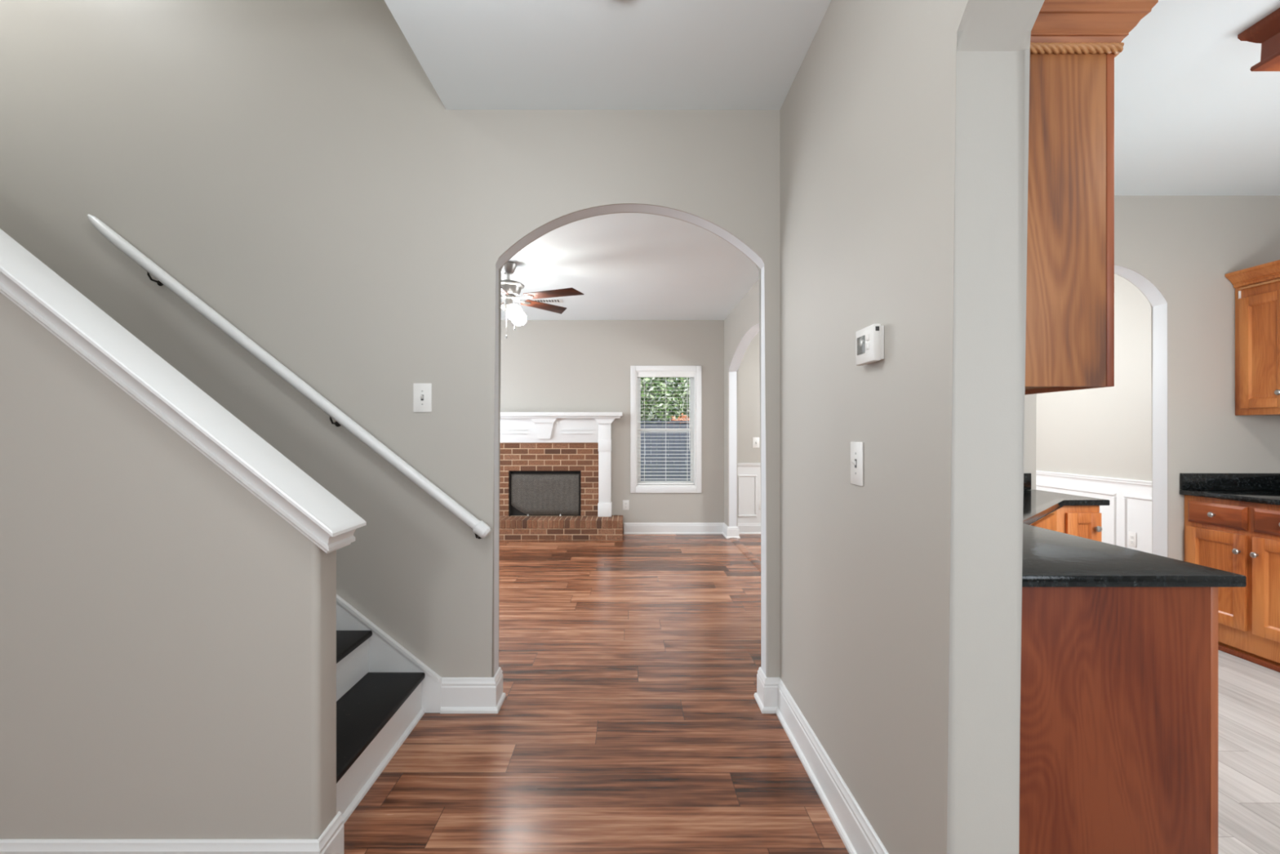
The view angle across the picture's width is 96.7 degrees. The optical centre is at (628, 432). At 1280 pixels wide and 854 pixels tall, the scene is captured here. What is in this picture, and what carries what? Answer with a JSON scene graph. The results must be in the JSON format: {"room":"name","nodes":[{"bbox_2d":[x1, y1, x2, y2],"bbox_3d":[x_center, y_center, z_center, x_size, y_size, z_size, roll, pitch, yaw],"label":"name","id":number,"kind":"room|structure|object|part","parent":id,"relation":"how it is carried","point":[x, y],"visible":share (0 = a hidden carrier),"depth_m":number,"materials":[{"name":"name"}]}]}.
{"room":"entrance hallway","nodes":[
{"label":"entrance hallway","id":0,"kind":"room"},
{"bbox_2d":[0,292,336,839],"bbox_3d":[-2.467,-0.085,1.621,3.225,2.710,0.115,0,0,0],"label":"wall","id":1,"kind":"structure","parent":0,"point":[168,637],"depth_m":1.56,"materials":[{"name":"beige paint"}]},
{"bbox_2d":[0,811,343,853],"bbox_3d":[-2.414,1.194,1.607,3.171,0.152,0.141,0,0,0],"label":"baseboard","id":2,"kind":"structure","parent":1,"relation":"attached to","point":[331,841],"depth_m":1.56,"materials":[{"name":"white wood"}]},
{"bbox_2d":[0,228,366,553],"bbox_3d":[-1.869,-0.562,1.621,2.152,1.788,0.195,0,0,0],"label":"trim","id":3,"kind":"structure","parent":1,"relation":"attached to","point":[27,282],"depth_m":1.55,"materials":[{"name":"white wood"}]},
{"bbox_2d":[0,0,780,677],"bbox_3d":[-1.448,-1.355,2.651,5.505,5.250,0.113,0,0,0],"label":"wall","id":4,"kind":"structure","parent":0,"point":[295,166],"depth_m":2.60,"materials":[{"name":"beige paint"}]},
{"bbox_2d":[87,213,490,538],"bbox_3d":[-1.508,-0.241,2.545,1.790,1.454,0.098,0,0,0],"label":"wall handrail","id":5,"kind":"object","parent":4,"relation":"attached to","point":[481,529],"visible":1,"depth_m":2.51,"materials":[{"name":"white wood"}]},
{"bbox_2d":[413,382,431,412],"bbox_3d":[-0.940,-0.157,2.585,0.084,0.132,0.018,0,0,0],"label":"light switch","id":6,"kind":"object","parent":4,"relation":"attached to","point":[422,392],"visible":1,"depth_m":2.59,"materials":[{"name":"white plastic"}]},
{"bbox_2d":[440,666,506,713],"bbox_3d":[-1.946,1.194,2.651,2.709,0.152,0.165,0,0,0],"label":"baseboard","id":7,"kind":"structure","parent":4,"relation":"attached to","point":[458,695],"depth_m":2.58,"materials":[{"name":"white wood"}]},
{"bbox_2d":[501,213,758,319],"bbox_3d":[-1.475,-1.450,4.928,5.450,0.100,4.545,0,0,0],"label":"ceiling","id":8,"kind":"structure","parent":0,"point":[625,266],"depth_m":4.91,"materials":[{"name":"white paint"}]},
{"bbox_2d":[501,261,583,338],"bbox_3d":[-0.993,-1.084,4.663,1.272,0.632,1.223,0,0,0],"label":"ceiling fan","id":9,"kind":"object","parent":8,"relation":"hanging from","point":[510,289],"visible":0.73,"depth_m":4.66,"materials":[{"name":"brown wood"}]},
{"bbox_3d":[-1.027,-1.112,4.302,0.119,0.035,0.498,0,0,2],"label":"blade","id":10,"kind":"part","parent":9,"relation":"part of","materials":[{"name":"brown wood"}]},
{"bbox_3d":[-1.006,-0.891,4.670,0.014,0.247,0.013,0,0,0],"label":"pull chain","id":11,"kind":"part","parent":9,"relation":"part of","materials":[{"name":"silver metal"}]},
{"bbox_3d":[-0.926,-0.972,4.602,0.130,0.133,0.129,0,0,0],"label":"lamp shade","id":12,"kind":"part","parent":9,"relation":"part of","materials":[{"name":"white glass"}]},
{"bbox_3d":[-0.934,-0.972,4.843,0.129,0.133,0.130,0,0,0],"label":"lamp shade","id":13,"kind":"part","parent":9,"relation":"part of","materials":[{"name":"white glass"}]},
{"bbox_3d":[-0.733,-1.112,5.042,0.119,0.035,0.498,0,0,38],"label":"blade","id":14,"kind":"part","parent":9,"relation":"part of","materials":[{"name":"brown wood"}]},
{"bbox_3d":[-0.611,-1.112,4.565,0.498,0.035,0.119,0,0,20],"label":"blade","id":15,"kind":"part","parent":9,"relation":"part of","materials":[{"name":"brown wood"}]},
{"bbox_2d":[533,298,562,302],"bbox_3d":[-0.860,-1.396,6.050,0.300,0.008,0.150,0,0,0],"label":"ceiling vent","id":16,"kind":"object","parent":8,"relation":"in","point":[543,300],"visible":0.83,"depth_m":6.04,"materials":[{"name":"grey plastic"}]},
{"bbox_2d":[500,320,760,533],"bbox_3d":[0.000,-0.075,7.180,8.400,2.690,0.140,0,0,0],"label":"wall","id":17,"kind":"structure","parent":0,"point":[547,366],"depth_m":7.11,"materials":[{"name":"beige paint"}]},
{"bbox_2d":[622,499,629,510],"bbox_3d":[-0.035,0.910,7.105,0.080,0.125,0.008,0,0,0],"label":"wall outlet","id":18,"kind":"object","parent":17,"relation":"attached to","point":[625,502],"visible":1,"depth_m":7.10,"materials":[{"name":"white plastic"}]},
{"bbox_2d":[630,365,701,493],"bbox_3d":[0.465,-0.036,7.171,0.886,1.588,0.158,0,0,0],"label":"window","id":19,"kind":"structure","parent":17,"relation":"in","point":[635,388],"depth_m":7.09,"materials":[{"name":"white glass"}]},
{"bbox_2d":[637,373,693,484],"bbox_3d":[0.465,-0.045,7.138,0.706,1.398,0.072,0,0,0],"label":"window blind","id":20,"kind":"object","parent":19,"relation":"attached to","point":[639,375],"visible":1,"depth_m":7.12,"materials":[{"name":"white plastic"}]},
{"bbox_3d":[0.195,-0.028,7.146,0.003,1.332,0.056,0,0,0],"label":"ladder cord","id":21,"kind":"part","parent":20,"relation":"part of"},
{"bbox_3d":[0.465,-0.028,7.146,0.003,1.332,0.056,0,0,0],"label":"ladder cord","id":22,"kind":"part","parent":20,"relation":"part of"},
{"bbox_3d":[0.465,0.645,7.146,0.698,0.018,0.050,0,0,0],"label":"rail","id":23,"kind":"part","parent":20,"relation":"part of","materials":[{"name":"white plastic"}]},
{"bbox_3d":[0.465,-0.376,7.232,0.714,0.737,0.030,0,0,0],"label":"sash","id":24,"kind":"part","parent":19,"relation":"part of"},
{"bbox_3d":[0.465,0.305,7.200,0.714,0.705,0.030,0,0,0],"label":"sash","id":25,"kind":"part","parent":19,"relation":"part of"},
{"bbox_2d":[752,437,759,447],"bbox_3d":[1.590,0.130,7.100,0.085,0.130,0.018,0,0,0],"label":"light switch","id":26,"kind":"object","parent":17,"relation":"attached to","point":[755,440],"visible":1,"depth_m":7.10,"materials":[{"name":"white plastic"}]},
{"bbox_2d":[724,280,759,526],"bbox_3d":[1.248,-0.075,4.899,0.115,2.690,4.422,0,0,0],"label":"wall","id":27,"kind":"structure","parent":0,"point":[741,325],"depth_m":6.82,"materials":[{"name":"beige paint"}]},
{"bbox_2d":[623,522,760,538],"bbox_3d":[2.020,1.200,5.324,4.160,0.140,3.573,0,0,0],"label":"baseboard","id":28,"kind":"structure","parent":27,"relation":"attached to","point":[727,531],"depth_m":7.09,"materials":[{"name":"white wood"}]},
{"bbox_2d":[343,533,1279,853],"bbox_3d":[0.000,1.330,2.250,8.400,0.120,9.900,0,0,0],"label":"floor","id":29,"kind":"structure","parent":0,"point":[629,719],"depth_m":2.36,"materials":[{"name":"brown wood"}]},
{"bbox_2d":[336,594,441,823],"bbox_3d":[-2.376,-0.018,2.137,3.048,2.575,0.914,0,0,0],"label":"staircase","id":30,"kind":"structure","parent":29,"relation":"on","point":[383,690],"depth_m":2.35,"materials":[{"name":"white wood"}]},
{"bbox_3d":[-0.930,1.261,2.132,0.015,0.018,0.885,0,0,0],"label":"shoe moulding","id":31,"kind":"part","parent":30,"relation":"part of","materials":[{"name":"white wood"}]},
{"bbox_2d":[499,412,622,540],"bbox_3d":[-1.038,0.513,6.896,1.937,1.513,0.427,0,0,0],"label":"fireplace","id":32,"kind":"object","parent":29,"relation":"on","point":[555,468],"visible":0.8,"depth_m":6.97,"materials":[{"name":"brown brick"}]},
{"bbox_3d":[-1.035,0.517,7.044,0.858,0.012,0.012,0,0,0],"label":"screen rod","id":33,"kind":"part","parent":32,"relation":"part of","materials":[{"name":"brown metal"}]},
{"bbox_2d":[500,412,622,418],"bbox_3d":[-1.035,-0.206,6.992,1.914,0.073,0.234,0,0,0],"label":"mantel shelf","id":34,"kind":"object","parent":32,"relation":"attached to","point":[503,415],"depth_m":6.88,"materials":[{"name":"white wood"}]},
{"bbox_2d":[728,537,760,572],"bbox_3d":[1.248,1.264,5.508,0.105,0.013,2.575,0,0,0],"label":"trim","id":35,"kind":"structure","parent":29,"relation":"on","point":[748,553],"depth_m":5.93,"materials":[{"name":"brown wood"}]},
{"bbox_2d":[1030,509,1057,531],"bbox_3d":[1.556,0.804,2.881,1.412,0.832,1.298,0,0,0],"label":"base cabinet","id":36,"kind":"object","parent":29,"relation":"on","point":[1049,522],"visible":0.02,"depth_m":2.76,"materials":[{"name":"orange wood"}]},
{"bbox_2d":[1022,472,1246,586],"bbox_3d":[1.688,0.320,2.474,1.683,0.132,2.119,0,0,0],"label":"countertop","id":37,"kind":"structure","parent":36,"relation":"on","point":[1051,558],"depth_m":1.55,"materials":[{"name":"black stone"}]},
{"bbox_2d":[1057,505,1102,541],"bbox_3d":[2.379,0.829,3.245,0.230,0.882,0.569,0,0,0],"label":"base cabinet","id":38,"kind":"object","parent":29,"relation":"on","point":[1082,521],"visible":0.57,"depth_m":3.00,"materials":[{"name":"orange wood"}]},
{"bbox_3d":[2.399,0.782,3.002,0.178,0.715,0.019,0,0,0],"label":"door","id":39,"kind":"part","parent":38,"relation":"part of","materials":[{"name":"orange wood"}]},
{"bbox_3d":[2.454,0.505,2.977,0.032,0.032,0.031,0,0,0],"label":"knob","id":40,"kind":"part","parent":38,"relation":"part of","materials":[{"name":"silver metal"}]},
{"bbox_2d":[1018,586,1217,853],"bbox_3d":[1.194,0.829,1.826,0.692,0.882,0.780,0,0,0],"label":"base cabinet","id":41,"kind":"object","parent":29,"relation":"on","point":[1118,731],"visible":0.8,"depth_m":1.44,"materials":[{"name":"orange wood"}]},
{"bbox_2d":[1184,494,1279,672],"bbox_3d":[3.744,0.829,3.133,0.691,0.882,0.800,0,0,0],"label":"base cabinet","id":42,"kind":"object","parent":29,"relation":"on","point":[1235,536],"visible":0.86,"depth_m":3.19,"materials":[{"name":"orange wood"}]},
{"bbox_3d":[3.414,0.483,3.333,0.031,0.032,0.032,0,0,0],"label":"knob","id":43,"kind":"part","parent":42,"relation":"part of","materials":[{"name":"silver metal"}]},
{"bbox_3d":[3.439,0.843,3.337,0.019,0.535,0.337,0,0,0],"label":"door","id":44,"kind":"part","parent":42,"relation":"part of","materials":[{"name":"orange wood"}]},
{"bbox_3d":[3.439,0.483,3.333,0.019,0.130,0.330,0,0,0],"label":"drawer","id":45,"kind":"part","parent":42,"relation":"part of","materials":[{"name":"orange wood"}]},
{"bbox_2d":[1179,472,1279,505],"bbox_3d":[3.757,0.320,3.129,0.675,0.132,0.810,0,0,0],"label":"countertop","id":46,"kind":"structure","parent":42,"relation":"on","point":[1254,487],"depth_m":3.51,"materials":[{"name":"black stone"}]},
{"bbox_3d":[3.414,0.670,3.195,0.031,0.032,0.032,0,0,0],"label":"knob","id":47,"kind":"part","parent":42,"relation":"part of","materials":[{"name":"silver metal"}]},
{"bbox_3d":[3.444,1.255,3.133,0.012,0.030,0.800,0,0,0],"label":"shoe moulding","id":48,"kind":"part","parent":42,"relation":"part of","materials":[{"name":"brown wood"}]},
{"bbox_3d":[3.414,0.670,3.104,0.031,0.032,0.032,0,0,0],"label":"knob","id":49,"kind":"part","parent":42,"relation":"part of","materials":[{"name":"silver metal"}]},
{"bbox_3d":[3.439,0.843,2.962,0.019,0.535,0.338,0,0,0],"label":"door","id":50,"kind":"part","parent":42,"relation":"part of","materials":[{"name":"orange wood"}]},
{"bbox_3d":[3.439,0.483,2.965,0.019,0.130,0.333,0,0,0],"label":"drawer","id":51,"kind":"part","parent":42,"relation":"part of","materials":[{"name":"orange wood"}]},
{"bbox_2d":[384,0,1279,195],"bbox_3d":[0.000,-1.620,0.444,8.400,0.300,6.287,0,0,0],"label":"ceiling","id":52,"kind":"structure","parent":0,"point":[476,55],"depth_m":2.29,"materials":[{"name":"white paint"}]},
{"bbox_2d":[1237,8,1279,71],"bbox_3d":[2.610,-1.395,1.430,0.712,0.149,1.352,0,0,0],"label":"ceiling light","id":53,"kind":"object","parent":52,"relation":"attached to","point":[1266,32],"visible":1,"depth_m":2.04,"materials":[{"name":"brown wood"}]},
{"bbox_2d":[780,0,1044,853],"bbox_3d":[0.767,-0.110,-0.043,0.155,2.760,5.315,0,0,0],"label":"wall","id":54,"kind":"structure","parent":0,"point":[904,123],"depth_m":1.38,"materials":[{"name":"beige paint"}]},
{"bbox_2d":[754,666,888,853],"bbox_3d":[0.896,1.194,1.964,0.588,0.152,1.540,0,0,0],"label":"baseboard","id":55,"kind":"structure","parent":54,"relation":"attached to","point":[855,831],"depth_m":1.99,"materials":[{"name":"white wood"}]},
{"bbox_2d":[850,441,862,486],"bbox_3d":[0.680,0.094,1.714,0.018,0.130,0.088,0,0,0],"label":"light switch","id":56,"kind":"object","parent":54,"relation":"attached to","point":[856,447],"visible":1,"depth_m":1.71,"materials":[{"name":"white plastic"}]},
{"bbox_2d":[855,323,884,365],"bbox_3d":[0.673,-0.243,1.593,0.033,0.100,0.125,0,0,0],"label":"thermostat","id":57,"kind":"object","parent":54,"relation":"attached to","point":[869,340],"visible":1,"depth_m":1.55,"materials":[{"name":"white plastic"}]},
{"bbox_3d":[0.685,-0.243,1.593,0.010,0.092,0.116,0,0,0],"label":"plate","id":58,"kind":"part","parent":57,"relation":"part of","materials":[{"name":"white plastic"}]},
{"bbox_2d":[1023,472,1031,489],"bbox_3d":[1.304,0.305,2.753,0.943,0.102,2.678,0,0,38],"label":"backsplash","id":59,"kind":"structure","parent":54,"relation":"attached to","point":[1027,476],"depth_m":3.51,"materials":[{"name":"black stone"}]},
{"bbox_2d":[1025,0,1158,395],"bbox_3d":[1.062,-0.588,1.786,0.431,0.946,0.827,0,0,0],"label":"upper cabinet","id":60,"kind":"object","parent":54,"relation":"attached to","point":[1075,44],"visible":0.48,"depth_m":1.43,"materials":[{"name":"brown wood"}]},
{"bbox_3d":[1.024,-0.535,1.436,0.352,0.840,0.012,0,0,0],"label":"panel","id":61,"kind":"part","parent":60,"relation":"part of","materials":[{"name":"brown wood"}]},
{"bbox_3d":[1.212,-0.535,1.815,0.019,0.840,0.770,0,0,0],"label":"frame","id":62,"kind":"part","parent":60,"relation":"part of","materials":[{"name":"brown wood"}]},
{"bbox_3d":[1.044,-0.961,1.806,0.390,0.025,0.788,0,0,0],"label":"rope moulding","id":63,"kind":"part","parent":60,"relation":"part of","materials":[{"name":"brown wood"}]},
{"bbox_3d":[1.062,-1.014,1.786,0.431,0.094,0.827,0,0,0],"label":"crown moulding","id":64,"kind":"part","parent":60,"relation":"part of","materials":[{"name":"brown wood"}]},
{"bbox_2d":[1035,273,1151,480],"bbox_3d":[4.150,-0.110,2.205,0.100,2.760,9.810,0,0,0],"label":"wall","id":65,"kind":"structure","parent":0,"point":[1105,431],"depth_m":4.80,"materials":[{"name":"beige paint"}]},
{"bbox_2d":[737,462,1151,553],"bbox_3d":[2.703,0.762,5.378,2.794,0.755,3.464,0,0,0],"label":"wainscoting","id":66,"kind":"structure","parent":65,"relation":"attached to","point":[1129,508],"depth_m":4.89,"materials":[{"name":"white wood"}]},
{"bbox_2d":[1128,531,1136,546],"bbox_3d":[4.089,0.870,4.620,0.008,0.118,0.072,0,0,0],"label":"wall outlet","id":67,"kind":"object","parent":65,"relation":"attached to","point":[1131,535],"visible":1,"depth_m":4.62,"materials":[{"name":"white plastic"}]},
{"bbox_2d":[1225,259,1279,415],"bbox_3d":[3.899,-0.542,3.233,0.392,0.877,0.600,0,0,0],"label":"upper cabinet","id":68,"kind":"object","parent":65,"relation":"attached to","point":[1257,288],"visible":1,"depth_m":3.39,"materials":[{"name":"orange wood"}]},
{"bbox_3d":[3.734,-0.938,3.233,0.062,0.087,0.600,0,0,0],"label":"crown moulding","id":69,"kind":"part","parent":68,"relation":"part of","materials":[{"name":"orange wood"}]},
{"bbox_3d":[3.759,-0.882,3.215,0.016,0.016,0.564,0,0,0],"label":"rope moulding","id":70,"kind":"part","parent":68,"relation":"part of","materials":[{"name":"brown wood"}]},
{"bbox_3d":[3.755,-0.481,3.363,0.019,0.675,0.260,0,0,0],"label":"door","id":71,"kind":"part","parent":68,"relation":"part of","materials":[{"name":"orange wood"}]},
{"bbox_3d":[3.729,-0.229,3.263,0.031,0.032,0.032,0,0,0],"label":"knob","id":72,"kind":"part","parent":68,"relation":"part of","materials":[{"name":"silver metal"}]},
{"bbox_2d":[1023,195,1279,560],"bbox_3d":[2.680,-0.110,3.591,2.940,2.760,0.109,0,0,0],"label":"wall","id":73,"kind":"structure","parent":0,"point":[1179,251],"depth_m":3.54,"materials":[{"name":"beige paint"}]},
{"bbox_2d":[1179,472,1279,489],"bbox_3d":[3.759,0.305,3.129,0.673,0.102,0.810,0,0,0],"label":"backsplash","id":74,"kind":"structure","parent":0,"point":[1188,481],"depth_m":3.51,"materials":[{"name":"black stone"}]},
{"label":"outside","id":75,"kind":"structure","parent":0,"visible":0},
{"bbox_2d":[650,463,657,480],"bbox_3d":[2.000,1.720,18.750,28.000,0.100,22.500,0,0,0],"label":"ground","id":76,"kind":"structure","parent":75,"point":[656,464],"depth_m":23.21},
{"bbox_2d":[640,377,665,425],"bbox_3d":[-0.285,-0.405,16.284,2.457,4.159,2.295,0,0,-35],"label":"leafy tree","id":77,"kind":"object","parent":76,"relation":"on","point":[651,389],"visible":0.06,"depth_m":16.17,"materials":[{"name":"green plant"}]},
{"bbox_2d":[640,377,688,466],"bbox_3d":[1.402,-0.848,20.813,3.888,5.044,4.121,0,0,-29],"label":"leafy tree","id":78,"kind":"object","parent":76,"relation":"on","point":[670,398],"visible":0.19,"depth_m":19.46,"materials":[{"name":"green plant"}]},
{"bbox_2d":[640,420,690,480],"bbox_3d":[1.252,0.685,13.902,10.504,1.930,0.105,0,0,0],"label":"fence","id":79,"kind":"object","parent":76,"relation":"on","point":[647,439],"visible":0.05,"depth_m":13.89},
{"bbox_3d":[1.250,0.520,13.902,10.500,1.600,0.105,0,0,0],"label":"fence rail","id":80,"kind":"part","parent":79,"relation":"part of","materials":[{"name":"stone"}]},
{"bbox_2d":[667,413,688,422],"bbox_3d":[1.280,0.597,14.494,0.683,2.160,0.685,0,0,-29],"label":"shrub","id":81,"kind":"object","parent":76,"relation":"on","point":[684,417],"visible":0.09,"depth_m":14.34,"materials":[{"name":"orange plant"}]},
{"bbox_2d":[672,377,688,416],"bbox_3d":[2.470,-0.296,16.499,2.484,3.942,2.463,0,0,0],"label":"leafy tree","id":82,"kind":"object","parent":76,"relation":"on","point":[686,399],"visible":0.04,"depth_m":16.30,"materials":[{"name":"green plant"}]}
]}

